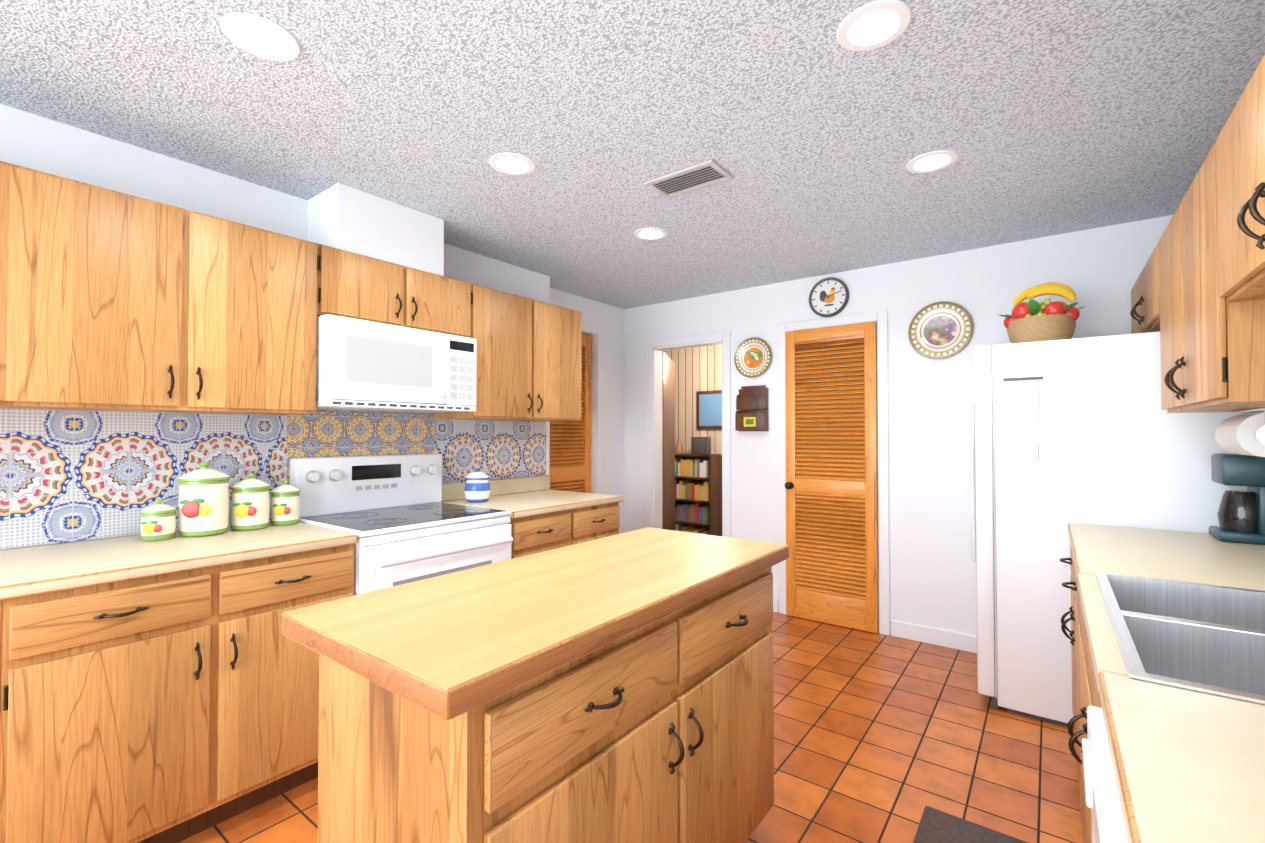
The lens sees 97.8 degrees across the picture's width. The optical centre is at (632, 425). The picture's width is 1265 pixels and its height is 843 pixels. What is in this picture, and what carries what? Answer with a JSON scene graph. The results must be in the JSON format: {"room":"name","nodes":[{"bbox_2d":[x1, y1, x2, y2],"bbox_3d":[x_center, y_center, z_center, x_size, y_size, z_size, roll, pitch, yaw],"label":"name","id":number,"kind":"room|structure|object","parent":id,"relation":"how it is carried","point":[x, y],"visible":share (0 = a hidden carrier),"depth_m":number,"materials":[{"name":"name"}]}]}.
{"room":"kitchen","nodes":[
{"label":"kitchen","id":0,"kind":"room"},
{"bbox_2d":[0,104,623,549],"bbox_3d":[-1.863,0.133,2.435,0.330,2.400,6.300,-1,-1,37],"label":"wall","id":1,"kind":"structure","parent":0,"point":[48,146],"depth_m":2.36,"materials":[{"name":"white paint"}]},
{"bbox_2d":[0,161,323,414],"bbox_3d":[-1.724,-0.413,2.062,0.345,0.720,0.900,-1,-1,37],"label":"upper cabinet","id":2,"kind":"object","parent":1,"relation":"attached to","point":[111,300],"depth_m":1.87,"materials":[{"name":"brown wood"}]},
{"bbox_2d":[0,408,545,548],"bbox_3d":[-1.632,0.162,2.460,0.007,0.518,3.420,-1,-1,37],"label":"tile backsplash","id":3,"kind":"structure","parent":1,"relation":"attached to","point":[71,475],"depth_m":2.18,"materials":[{"name":"multicoloured tile"}]},
{"bbox_2d":[324,245,475,338],"bbox_3d":[-1.221,-0.612,2.732,0.345,0.300,0.770,-1,-1,37],"label":"upper cabinet","id":4,"kind":"object","parent":1,"relation":"attached to","point":[356,286],"depth_m":2.59,"materials":[{"name":"brown wood"}]},
{"bbox_2d":[317,314,476,412],"bbox_3d":[-1.182,-0.266,2.697,0.441,0.383,0.758,-1,-1,37],"label":"microwave","id":5,"kind":"object","parent":4,"relation":"attached to","point":[363,365],"visible":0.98,"depth_m":2.52,"materials":[{"name":"white"}]},
{"bbox_2d":[435,285,581,421],"bbox_3d":[-0.727,-0.392,3.383,0.345,0.720,0.870,-1,-1,37],"label":"upper cabinet","id":6,"kind":"object","parent":1,"relation":"attached to","point":[529,351],"depth_m":3.23,"materials":[{"name":"brown wood"}]},
{"bbox_2d":[549,334,590,492],"bbox_3d":[-0.528,0.303,4.362,0.035,2.108,0.570,-1,-1,37],"label":"hall door","id":7,"kind":"structure","parent":1,"relation":"in","point":[570,456],"depth_m":4.45,"materials":[{"name":"brown wood"}]},
{"bbox_2d":[179,612,1082,842],"bbox_3d":[-0.427,1.366,1.331,3.930,0.100,6.300,-1,-1,37],"label":"floor","id":8,"kind":"structure","parent":0,"point":[880,738],"depth_m":2.22,"materials":[{"name":"tile"}]},
{"bbox_2d":[0,523,356,842],"bbox_3d":[-1.592,0.890,1.945,0.656,0.872,0.908,-1,-1,37],"label":"base cabinet","id":9,"kind":"object","parent":8,"relation":"on","point":[163,691],"depth_m":1.66,"materials":[{"name":"brown wood"}]},
{"bbox_2d":[140,499,176,540],"bbox_3d":[-1.732,0.343,2.017,0.110,0.145,0.105,-1,-1,37],"label":"canister","id":10,"kind":"object","parent":9,"relation":"on","point":[158,520],"visible":1,"depth_m":1.99,"materials":[{"name":"beige ceramic"}]},
{"bbox_2d":[178,462,229,536],"bbox_3d":[-1.646,0.279,2.121,0.172,0.276,0.164,-1,-1,37],"label":"canister","id":11,"kind":"object","parent":9,"relation":"on","point":[203,505],"visible":1,"depth_m":2.07,"materials":[{"name":"beige ceramic"}]},
{"bbox_2d":[231,473,269,530],"bbox_3d":[-1.553,0.307,2.245,0.145,0.224,0.138,-1,-1,37],"label":"medium canister","id":12,"kind":"object","parent":9,"relation":"on","point":[250,504],"visible":1,"depth_m":2.20,"materials":[{"name":"beige ceramic"}]},
{"bbox_2d":[270,480,300,525],"bbox_3d":[-1.479,0.327,2.352,0.119,0.187,0.114,-1,-1,37],"label":"canister","id":13,"kind":"object","parent":9,"relation":"on","point":[285,504],"visible":1,"depth_m":2.31,"materials":[{"name":"beige ceramic"}]},
{"bbox_2d":[289,454,512,594],"bbox_3d":[-1.054,0.743,2.591,0.721,1.185,0.756,-1,-1,37],"label":"stove","id":14,"kind":"object","parent":8,"relation":"on","point":[399,519],"visible":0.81,"depth_m":2.54,"materials":[{"name":"white metal"}]},
{"bbox_2d":[281,527,788,842],"bbox_3d":[-0.102,0.852,1.462,0.615,0.932,1.290,-1,-1,37],"label":"kitchen island","id":15,"kind":"object","parent":8,"relation":"on","point":[617,688],"visible":1,"depth_m":1.11,"materials":[{"name":"brown wood"}]},
{"bbox_2d":[452,491,622,558],"bbox_3d":[-0.595,0.910,3.265,0.656,0.872,0.866,-1,-1,37],"label":"base cabinet","id":16,"kind":"object","parent":8,"relation":"on","point":[539,523],"depth_m":3.05,"materials":[{"name":"brown wood"}]},
{"bbox_2d":[464,468,489,502],"bbox_3d":[-0.879,0.337,3.129,0.143,0.190,0.143,-1,-1,37],"label":"jar","id":17,"kind":"object","parent":16,"relation":"on","point":[477,487],"visible":1,"depth_m":3.08,"materials":[{"name":"white ceramic"}]},
{"bbox_2d":[913,806,1027,842],"bbox_3d":[0.902,1.310,1.411,0.425,0.012,0.930,-1,-1,37],"label":"kitchen mat","id":18,"kind":"object","parent":8,"relation":"on","point":[936,826],"visible":0.96,"depth_m":1.78,"materials":[{"name":"grey fabric"}]},
{"bbox_2d":[1082,706,1127,842],"bbox_3d":[0.778,0.869,0.465,0.594,0.868,0.592,-1,-1,37],"label":"dishwasher","id":19,"kind":"object","parent":8,"relation":"on","point":[1102,796],"visible":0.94,"depth_m":0.71,"materials":[{"name":"white"}]},
{"bbox_2d":[970,331,1263,727],"bbox_3d":[2.215,0.477,2.648,1.006,1.719,0.748,-1,-1,37],"label":"fridge","id":20,"kind":"object","parent":8,"relation":"on","point":[1065,432],"visible":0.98,"depth_m":2.45,"materials":[{"name":"white metal"}]},
{"bbox_2d":[999,282,1084,342],"bbox_3d":[1.992,-0.541,2.692,0.342,0.314,0.346,-1,-1,37],"label":"fruit basket","id":21,"kind":"object","parent":20,"relation":"on","point":[1030,319],"visible":1,"depth_m":2.61,"materials":[{"name":"wicker"}]},
{"bbox_2d":[1064,527,1264,758],"bbox_3d":[1.867,0.888,1.842,0.611,0.872,0.910,-1,-1,37],"label":"base cabinet","id":22,"kind":"object","parent":8,"relation":"on","point":[1217,562],"depth_m":1.65,"materials":[{"name":"brown wood"}]},
{"bbox_2d":[1209,453,1264,544],"bbox_3d":[2.218,0.260,1.988,0.180,0.310,0.170,-1,-1,37],"label":"coffee maker","id":23,"kind":"object","parent":22,"relation":"on","point":[1241,515],"visible":0.98,"depth_m":1.95,"materials":[{"name":"teal plastic"}]},
{"bbox_2d":[1072,655,1264,842],"bbox_3d":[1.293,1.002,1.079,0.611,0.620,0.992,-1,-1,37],"label":"base cabinet","id":24,"kind":"object","parent":8,"relation":"on","point":[1188,765],"depth_m":0.67,"materials":[{"name":"brown wood"}]},
{"bbox_2d":[1095,571,1264,703],"bbox_3d":[1.216,0.494,1.055,0.466,0.196,0.816,-1,-1,37],"label":"sink","id":25,"kind":"object","parent":24,"relation":"in","point":[1207,638],"visible":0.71,"depth_m":1.13,"materials":[{"name":"metal"}]},
{"bbox_2d":[0,0,1264,308],"bbox_3d":[-0.427,-1.134,1.369,3.930,0.100,6.300,-1,-1,37],"label":"ceiling","id":26,"kind":"structure","parent":0,"point":[812,136],"depth_m":1.90,"materials":[{"name":"white paint"}]},
{"bbox_2d":[220,12,300,61],"bbox_3d":[-1.033,-1.076,1.538,0.188,0.006,0.188,-1,-1,37],"label":"recessed light","id":27,"kind":"object","parent":26,"relation":"in","point":[260,37],"visible":1,"depth_m":1.53,"materials":[{"name":"white"}]},
{"bbox_2d":[307,183,443,275],"bbox_3d":[-1.255,-0.914,2.724,0.308,0.294,0.530,-1,-1,37],"label":"duct","id":28,"kind":"object","parent":26,"relation":"attached to","point":[347,218],"visible":0.64,"depth_m":2.57,"materials":[{"name":"white paint"}]},
{"bbox_2d":[489,152,535,175],"bbox_3d":[-0.490,-1.065,2.256,0.188,0.006,0.188,-1,-1,37],"label":"recessed light","id":29,"kind":"object","parent":26,"relation":"in","point":[508,163],"visible":1,"depth_m":2.25,"materials":[{"name":"white"}]},
{"bbox_2d":[634,227,667,239],"bbox_3d":[0.101,-1.052,3.037,0.188,0.006,0.188,-1,-1,37],"label":"recessed light","id":30,"kind":"object","parent":26,"relation":"in","point":[651,233],"visible":1,"depth_m":3.03,"materials":[{"name":"white"}]},
{"bbox_2d":[644,159,732,198],"bbox_3d":[0.240,-1.061,2.393,0.340,0.011,0.190,-1,-1,37],"label":"ceiling vent","id":31,"kind":"object","parent":26,"relation":"in","point":[693,178],"visible":1,"depth_m":2.38,"materials":[{"name":"silver metal"}]},
{"bbox_2d":[836,0,911,50],"bbox_3d":[0.651,-1.076,1.494,0.188,0.006,0.188,-1,-1,37],"label":"recessed light","id":32,"kind":"object","parent":26,"relation":"in","point":[873,25],"visible":1,"depth_m":1.48,"materials":[{"name":"white"}]},
{"bbox_2d":[906,150,958,172],"bbox_3d":[1.212,-1.065,2.236,0.188,0.006,0.188,-1,-1,37],"label":"recessed light","id":33,"kind":"object","parent":26,"relation":"in","point":[932,161],"visible":1,"depth_m":2.23,"materials":[{"name":"white"}]},
{"bbox_2d":[662,345,721,454],"bbox_3d":[1.049,0.195,6.438,3.450,2.400,0.100,-1,-1,37],"label":"wall","id":34,"kind":"structure","parent":0,"point":[698,369],"depth_m":6.62,"materials":[{"name":"brown wood"}]},
{"bbox_2d":[696,390,721,428],"bbox_3d":[0.926,-0.180,6.456,0.400,0.450,0.025,-1,-1,37],"label":"framed picture","id":35,"kind":"object","parent":34,"relation":"attached to","point":[709,409],"visible":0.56,"depth_m":6.46,"materials":[{"name":"brown wood"}]},
{"bbox_2d":[624,215,1172,635],"bbox_3d":[1.435,0.154,3.815,3.930,2.400,0.120,-1,-1,37],"label":"wall","id":36,"kind":"structure","parent":0,"point":[1098,271],"depth_m":3.46,"materials":[{"name":"white paint"}]},
{"bbox_2d":[662,352,674,530],"bbox_3d":[0.331,0.363,5.205,0.040,2.014,0.740,0,-1,12],"label":"door","id":37,"kind":"structure","parent":36,"relation":"in","point":[668,442],"depth_m":5.13,"materials":[{"name":"brown wood"}]},
{"bbox_2d":[735,385,767,430],"bbox_3d":[0.887,-0.126,4.110,0.235,0.340,0.072,-1,-1,37],"label":"holder","id":38,"kind":"object","parent":36,"relation":"attached to","point":[751,414],"visible":1,"depth_m":4.09,"materials":[{"name":"brown wood"}]},
{"bbox_2d":[734,337,771,377],"bbox_3d":[0.903,-0.506,4.133,0.300,0.300,0.026,-1,-1,37],"label":"plate","id":39,"kind":"object","parent":36,"relation":"attached to","point":[752,357],"visible":0.94,"depth_m":4.13,"materials":[{"name":"ceramic"}]},
{"bbox_2d":[582,310,976,652],"bbox_3d":[1.050,0.256,3.404,3.808,2.185,1.238,-1,-1,37],"label":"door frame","id":40,"kind":"structure","parent":36,"relation":"attached to","point":[945,638],"depth_m":4.01,"materials":[{"name":"white"}]},
{"bbox_2d":[809,277,848,316],"bbox_3d":[1.349,-0.881,3.799,0.270,0.270,0.030,-1,-1,37],"label":"clock","id":41,"kind":"object","parent":36,"relation":"attached to","point":[829,297],"visible":1,"depth_m":3.79,"materials":[{"name":"white plastic"}]},
{"bbox_2d":[785,321,878,632],"bbox_3d":[1.328,0.336,3.749,0.609,2.022,0.100,-1,-1,37],"label":"pantry door","id":42,"kind":"structure","parent":36,"relation":"in","point":[831,485],"depth_m":3.75,"materials":[{"name":"brown wood"}]},
{"bbox_2d":[908,301,972,358],"bbox_3d":[1.888,-0.582,3.389,0.350,0.350,0.026,-1,-1,37],"label":"plate","id":43,"kind":"object","parent":36,"relation":"attached to","point":[940,330],"visible":1,"depth_m":3.39,"materials":[{"name":"ceramic"}]},
{"bbox_3d":[0.521,1.434,5.721,3.450,0.100,1.850,-1,-1,37],"label":"floor","id":44,"kind":"structure","parent":0,"visible":0},
{"bbox_2d":[675,437,721,535],"bbox_3d":[0.673,0.764,6.471,0.700,1.258,0.280,-1,-1,37],"label":"bookshelf","id":45,"kind":"object","parent":44,"relation":"on","point":[698,489],"visible":0.6,"depth_m":6.32,"materials":[{"name":"brown wood"}]},
{"bbox_3d":[1.093,0.099,0.202,0.120,2.400,6.300,-1,-1,37],"label":"wall","id":46,"kind":"structure","parent":0,"visible":0},
{"bbox_2d":[1130,250,1153,333],"bbox_3d":[2.440,-0.570,2.387,0.345,0.295,0.914,-1,-1,37],"label":"upper cabinet","id":47,"kind":"object","parent":46,"relation":"attached to","point":[1142,292],"depth_m":2.46,"materials":[{"name":"brown wood"}]},
{"bbox_2d":[1154,159,1264,412],"bbox_3d":[1.890,-0.392,1.656,0.345,0.674,0.911,-1,-1,37],"label":"upper cabinet","id":48,"kind":"object","parent":46,"relation":"attached to","point":[1198,295],"depth_m":1.59,"materials":[{"name":"brown wood"}]},
{"bbox_2d":[1215,408,1264,456],"bbox_3d":[2.008,0.024,1.780,0.136,0.149,0.320,-1,-1,37],"label":"paper towel","id":49,"kind":"object","parent":48,"relation":"attached to","point":[1242,434],"visible":1,"depth_m":1.70,"materials":[{"name":"white paper"}]},
{"bbox_2d":[1206,55,1264,310],"bbox_3d":[1.350,-0.528,0.944,0.345,0.424,0.880,-1,-1,37],"label":"upper cabinet","id":50,"kind":"object","parent":46,"relation":"attached to","point":[1235,164],"depth_m":1.25,"materials":[{"name":"brown wood"}]}
]}

